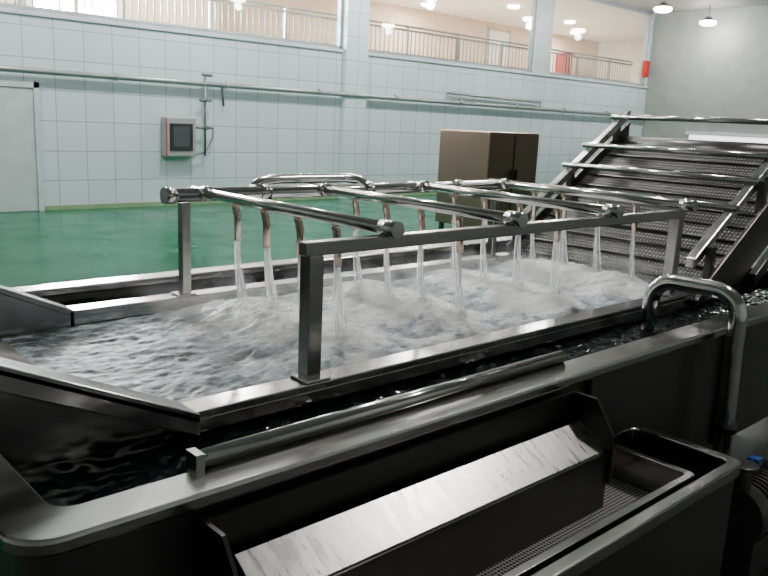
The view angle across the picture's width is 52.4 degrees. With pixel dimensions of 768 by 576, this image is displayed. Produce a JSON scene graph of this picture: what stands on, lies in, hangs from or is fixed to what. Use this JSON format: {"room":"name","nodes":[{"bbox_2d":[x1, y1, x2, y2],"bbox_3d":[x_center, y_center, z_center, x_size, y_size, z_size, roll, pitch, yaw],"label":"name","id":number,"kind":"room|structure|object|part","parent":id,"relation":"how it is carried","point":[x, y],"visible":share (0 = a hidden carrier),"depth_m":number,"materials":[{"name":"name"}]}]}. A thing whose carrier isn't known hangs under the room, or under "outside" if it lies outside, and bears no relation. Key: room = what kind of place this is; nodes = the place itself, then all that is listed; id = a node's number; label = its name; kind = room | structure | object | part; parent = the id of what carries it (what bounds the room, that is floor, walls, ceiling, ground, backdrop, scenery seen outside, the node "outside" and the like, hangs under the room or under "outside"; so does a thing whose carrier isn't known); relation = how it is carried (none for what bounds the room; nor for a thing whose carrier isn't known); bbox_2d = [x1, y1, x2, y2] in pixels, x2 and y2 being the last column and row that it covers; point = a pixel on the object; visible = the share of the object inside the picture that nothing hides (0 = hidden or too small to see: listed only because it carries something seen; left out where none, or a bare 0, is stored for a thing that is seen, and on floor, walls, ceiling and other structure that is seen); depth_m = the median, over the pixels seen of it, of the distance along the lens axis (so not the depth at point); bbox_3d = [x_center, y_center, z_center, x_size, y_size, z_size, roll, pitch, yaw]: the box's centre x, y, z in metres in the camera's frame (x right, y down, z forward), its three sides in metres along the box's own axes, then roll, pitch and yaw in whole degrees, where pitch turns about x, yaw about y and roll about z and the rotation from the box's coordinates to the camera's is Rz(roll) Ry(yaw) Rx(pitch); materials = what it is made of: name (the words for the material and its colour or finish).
{"room":"factory floor","nodes":[
{"label":"factory floor","id":0,"kind":"room"},
{"bbox_2d":[0,0,218,29],"bbox_3d":[-8.442,-5.417,12.378,13.200,2.110,0.100,-8,16,-42],"label":"wall","id":1,"kind":"structure","parent":0,"point":[127,2],"depth_m":16.08,"materials":[{"name":"paint"}]},
{"bbox_2d":[34,0,72,10],"bbox_3d":[-6.125,-5.744,14.374,0.750,1.600,0.040,-8,16,-42],"label":"pane","id":2,"kind":"object","parent":1,"relation":"attached to","point":[37,3],"visible":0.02,"depth_m":14.50,"materials":[{"name":"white glass"}]},
{"bbox_2d":[25,0,120,16],"bbox_3d":[-5.805,-5.788,14.650,1.800,1.800,0.060,-8,16,-42],"label":"frame","id":3,"kind":"object","parent":1,"relation":"attached to","point":[27,2],"visible":0.02,"depth_m":14.74,"materials":[{"name":"white paint"}]},
{"bbox_2d":[79,0,115,16],"bbox_3d":[-5.498,-5.837,14.940,0.750,1.600,0.040,-8,16,-42],"label":"pane","id":4,"kind":"object","parent":1,"relation":"attached to","point":[88,3],"visible":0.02,"depth_m":15.03,"materials":[{"name":"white glass"}]},
{"bbox_2d":[0,0,646,205],"bbox_3d":[-1.770,-4.109,14.507,25.600,4.950,0.320,-8,16,-42],"label":"wall","id":5,"kind":"structure","parent":0,"point":[101,138],"depth_m":14.18,"materials":[{"name":"tile"}]},
{"bbox_2d":[0,86,38,212],"bbox_3d":[-5.689,-1.994,11.282,1.260,1.820,0.050,-8,16,-42],"label":"door","id":6,"kind":"structure","parent":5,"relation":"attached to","point":[18,167],"depth_m":11.51,"materials":[{"name":"paint"}]},
{"bbox_2d":[0,80,44,210],"bbox_3d":[-5.687,-2.030,11.259,1.440,1.900,0.070,-8,16,-42],"label":"door frame","id":7,"kind":"structure","parent":5,"relation":"attached to","point":[35,85],"depth_m":11.63,"materials":[{"name":"paint"}]},
{"bbox_2d":[0,0,343,48],"bbox_3d":[-5.990,-4.902,10.382,14.050,2.050,0.090,-8,16,-42],"label":"frame","id":8,"kind":"object","parent":5,"relation":"attached to","point":[340,2],"visible":0.7,"depth_m":13.22,"materials":[{"name":"metal"}]},
{"bbox_2d":[161,117,195,156],"bbox_3d":[-3.451,-2.541,13.142,0.560,0.650,0.195,-8,16,-42],"label":"wall control box","id":9,"kind":"object","parent":5,"relation":"attached to","point":[178,134],"visible":1,"depth_m":13.04,"materials":[{"name":"grey plastic"}]},
{"bbox_2d":[45,192,436,210],"bbox_3d":[1.192,-2.166,17.729,17.360,0.070,0.020,-8,16,-42],"label":"baseboard","id":10,"kind":"structure","parent":5,"relation":"attached to","point":[134,204],"depth_m":13.00,"materials":[{"name":"paint"}]},
{"bbox_2d":[0,65,617,155],"bbox_3d":[-1.712,-3.188,14.593,25.400,1.425,0.220,-8,16,-42],"label":"pipe","id":11,"kind":"object","parent":5,"relation":"attached to","point":[3,68],"visible":0.98,"depth_m":13.88,"materials":[{"name":"metal"}]},
{"bbox_2d":[0,7,647,88],"bbox_3d":[-1.793,-4.506,14.467,25.600,0.060,0.280,-8,16,-42],"label":"sill","id":12,"kind":"structure","parent":5,"relation":"attached to","point":[8,10],"depth_m":13.87,"materials":[{"name":"grey paint"}]},
{"bbox_2d":[368,0,537,71],"bbox_3d":[1.631,-6.027,17.256,5.500,2.050,0.090,-8,16,-42],"label":"frame","id":13,"kind":"object","parent":5,"relation":"attached to","point":[534,9],"visible":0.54,"depth_m":18.91,"materials":[{"name":"metal"}]},
{"bbox_2d":[527,0,654,85],"bbox_3d":[5.682,-6.598,20.932,5.500,2.110,0.230,-8,16,-42],"label":"trim","id":14,"kind":"structure","parent":5,"relation":"attached to","point":[542,40],"depth_m":19.28,"materials":[{"name":"white paint"}]},
{"bbox_2d":[549,0,651,85],"bbox_3d":[5.875,-6.653,21.085,4.700,2.050,0.090,-8,16,-42],"label":"frame","id":15,"kind":"object","parent":5,"relation":"attached to","point":[602,2],"visible":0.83,"depth_m":21.92,"materials":[{"name":"metal"}]},
{"bbox_2d":[641,61,649,76],"bbox_3d":[7.568,-6.330,22.566,0.200,0.450,0.130,-8,16,-42],"label":"fire alarm box","id":16,"kind":"object","parent":5,"relation":"attached to","point":[646,64],"visible":1,"depth_m":22.51,"materials":[{"name":"red paint"}]},
{"bbox_2d":[0,191,767,575],"bbox_3d":[3.969,-0.056,8.957,25.800,0.100,17.500,-8,16,-42],"label":"floor","id":17,"kind":"structure","parent":0,"point":[49,246],"depth_m":9.82,"materials":[{"name":"green paint"}]},
{"bbox_2d":[0,173,767,575],"bbox_3d":[0.228,0.224,3.441,4.630,1.334,2.185,-8,16,-42],"label":"washing machine","id":18,"kind":"object","parent":17,"relation":"on","point":[135,410],"visible":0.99,"depth_m":2.67,"materials":[{"name":"metal"}]},
{"bbox_3d":[0.085,0.298,2.113,1.345,0.042,0.044,-8,16,-42],"label":"rest rod","id":19,"kind":"part","parent":18,"relation":"part of","materials":[{"name":"metal"}]},
{"bbox_3d":[0.210,-0.159,3.383,2.270,0.405,1.240,-8,16,-42],"label":"square frame","id":20,"kind":"part","parent":18,"relation":"part of","materials":[{"name":"metal"}]},
{"bbox_2d":[199,391,740,575],"bbox_3d":[0.297,0.807,2.018,1.950,0.800,0.389,-8,16,-42],"label":"trough","id":21,"kind":"object","parent":17,"relation":"on","point":[548,487],"visible":1,"depth_m":2.05,"materials":[{"name":"metal"}]},
{"bbox_3d":[0.184,0.523,1.984,1.240,0.070,0.102,-8,16,-42],"label":"baffle plate","id":22,"kind":"part","parent":21,"relation":"part of","materials":[{"name":"metal"}]},
{"bbox_2d":[501,444,694,575],"bbox_3d":[0.250,0.701,1.978,1.650,0.140,0.305,-8,16,-42],"label":"tray","id":23,"kind":"object","parent":21,"relation":"on","point":[537,535],"depth_m":2.24,"materials":[{"name":"metal"}]},
{"bbox_3d":[0.306,0.642,1.981,1.950,0.040,0.385,-8,16,-42],"label":"frame","id":24,"kind":"part","parent":21,"relation":"part of","materials":[{"name":"metal"}]},
{"bbox_2d":[435,129,538,226],"bbox_3d":[1.608,-1.667,12.116,1.170,1.500,1.040,-8,16,-42],"label":"cabinet","id":25,"kind":"object","parent":17,"relation":"on","point":[465,155],"visible":0.52,"depth_m":11.70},
{"bbox_2d":[503,110,767,306],"bbox_3d":[1.609,-0.176,4.646,1.400,1.735,1.350,-8,16,-42],"label":"conveyor","id":26,"kind":"object","parent":17,"relation":"on","point":[727,233],"visible":0.62,"depth_m":4.42,"materials":[{"name":"metal"}]},
{"bbox_2d":[720,454,767,575],"bbox_3d":[1.432,0.831,2.987,0.489,0.450,0.220,-8,16,-42],"label":"pump","id":27,"kind":"object","parent":17,"relation":"on","point":[745,553],"visible":0.83,"depth_m":2.82,"materials":[{"name":"metal"}]},
{"bbox_3d":[1.345,0.640,2.856,0.090,0.030,0.040,-8,16,-42],"label":"valve handle","id":28,"kind":"part","parent":27,"relation":"part of","materials":[{"name":"blue plastic"}]},
{"bbox_2d":[219,0,598,76],"bbox_3d":[2.237,-7.378,23.797,18.600,2.110,2.600,-8,16,-42],"label":"wall","id":29,"kind":"structure","parent":0,"point":[379,11],"depth_m":23.69,"materials":[{"name":"paint"}]},
{"bbox_2d":[485,26,510,65],"bbox_3d":[3.872,-7.854,26.713,1.200,1.960,0.050,-8,16,-42],"label":"door frame","id":30,"kind":"structure","parent":29,"relation":"attached to","point":[488,27],"depth_m":26.30,"materials":[{"name":"metal"}]},
{"bbox_2d":[488,30,508,65],"bbox_3d":[3.873,-7.804,26.720,1.000,1.860,0.060,-8,16,-42],"label":"leaf","id":31,"kind":"object","parent":29,"relation":"attached to","point":[497,35],"visible":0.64,"depth_m":26.57,"materials":[{"name":"white paint"}]},
{"bbox_2d":[370,0,648,41],"bbox_3d":[-1.433,-7.452,18.092,31.600,0.100,5.600,-8,16,-42],"label":"ceiling","id":32,"kind":"structure","parent":0,"point":[596,22],"depth_m":23.95,"materials":[{"name":"white paint"}]},
{"bbox_2d":[422,3,432,6],"bbox_3d":[1.258,-8.256,22.788,0.320,0.060,0.320,-8,16,-42],"label":"ceiling lamp","id":33,"kind":"object","parent":32,"relation":"attached to","point":[423,4],"visible":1,"depth_m":22.67,"materials":[{"name":"white plastic"}]},
{"bbox_2d":[508,5,518,8],"bbox_3d":[3.711,-8.048,22.355,0.320,0.060,0.320,-8,16,-42],"label":"ceiling lamp","id":34,"kind":"object","parent":32,"relation":"attached to","point":[509,6],"visible":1,"depth_m":22.26,"materials":[{"name":"white plastic"}]},
{"bbox_2d":[565,21,574,23],"bbox_3d":[5.958,-8.522,25.043,0.320,0.060,0.320,-8,16,-42],"label":"ceiling lamp","id":35,"kind":"object","parent":32,"relation":"attached to","point":[566,22],"visible":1,"depth_m":24.95,"materials":[{"name":"white plastic"}]},
{"bbox_2d":[595,40,643,83],"bbox_3d":[10.286,-8.095,28.875,0.200,2.110,5.900,-8,16,-42],"label":"wall corridor end","id":36,"kind":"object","parent":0,"point":[622,50],"depth_m":29.89,"materials":[{"name":"beige paint"}]},
{"bbox_2d":[604,0,767,12],"bbox_3d":[4.269,-4.968,7.822,25.800,0.100,17.300,-8,16,-42],"label":"ceiling","id":37,"kind":"structure","parent":0,"point":[647,5],"depth_m":20.64,"materials":[{"name":"white paint"}]},
{"bbox_2d":[654,2,671,12],"bbox_3d":[6.832,-6.987,19.069,0.420,0.460,0.420,-8,16,-42],"label":"pendant lamp","id":38,"kind":"object","parent":37,"relation":"hanging from","point":[663,7],"visible":1,"depth_m":18.98,"materials":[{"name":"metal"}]},
{"bbox_2d":[654,6,671,12],"bbox_3d":[6.824,-6.811,19.107,0.420,0.100,0.420,-8,16,-42],"label":"diffuser","id":39,"kind":"object","parent":38,"relation":"attached to","point":[661,9],"depth_m":18.96,"materials":[{"name":"white plastic"}]},
{"bbox_3d":[6.834,-7.036,19.058,0.360,0.360,0.360,-8,16,-42],"label":"lamp shade","id":40,"kind":"part","parent":38,"relation":"part of","materials":[{"name":"metal"}]},
{"bbox_2d":[700,5,715,25],"bbox_3d":[8.602,-7.224,20.672,0.420,0.510,0.420,-8,16,-42],"label":"pendant lamp","id":41,"kind":"object","parent":37,"relation":"hanging from","point":[708,20],"visible":1,"depth_m":20.59,"materials":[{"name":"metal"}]},
{"bbox_2d":[700,20,715,25],"bbox_3d":[8.593,-7.024,20.715,0.420,0.100,0.420,-8,16,-42],"label":"diffuser","id":42,"kind":"object","parent":41,"relation":"attached to","point":[704,22],"depth_m":20.58,"materials":[{"name":"white plastic"}]},
{"bbox_3d":[8.604,-7.273,20.661,0.360,0.410,0.360,-8,16,-42],"label":"lamp shade","id":43,"kind":"part","parent":41,"relation":"part of","materials":[{"name":"metal"}]},
{"bbox_2d":[642,5,767,138],"bbox_3d":[13.536,-3.965,16.938,0.200,5.050,17.500,-8,16,-42],"label":"wall","id":44,"kind":"structure","parent":0,"point":[720,69],"depth_m":21.54,"materials":[{"name":"grey paint"}]},
{"bbox_2d":[685,131,767,137],"bbox_3d":[9.475,-3.968,21.221,0.090,0.480,2.700,-8,16,-42],"label":"frame","id":45,"kind":"object","parent":44,"relation":"attached to","point":[687,132],"visible":0.5,"depth_m":21.25,"materials":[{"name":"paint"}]},
{"bbox_2d":[689,135,767,142],"bbox_3d":[9.489,-3.970,21.234,0.050,0.280,2.500,-8,16,-42],"label":"pane","id":46,"kind":"object","parent":44,"relation":"attached to","point":[694,137],"visible":0.44,"depth_m":21.28,"materials":[{"name":"white glass"}]},
{"bbox_3d":[-1.501,-5.265,18.526,31.600,0.140,5.500,-8,16,-42],"label":"floor","id":47,"kind":"structure","parent":0,"visible":0},
{"bbox_2d":[0,0,632,82],"bbox_3d":[-2.049,-4.908,14.611,25.300,0.762,0.060,-8,16,-42],"label":"railing","id":48,"kind":"object","parent":47,"relation":"on","point":[285,13],"visible":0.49,"depth_m":15.61,"materials":[{"name":"metal"}]},
{"bbox_2d":[555,52,572,73],"bbox_3d":[5.151,-6.299,22.396,0.400,0.860,0.330,-8,16,-42],"label":"base cabinet","id":49,"kind":"object","parent":47,"relation":"on","point":[556,52],"visible":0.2,"depth_m":22.23,"materials":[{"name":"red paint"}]}
]}

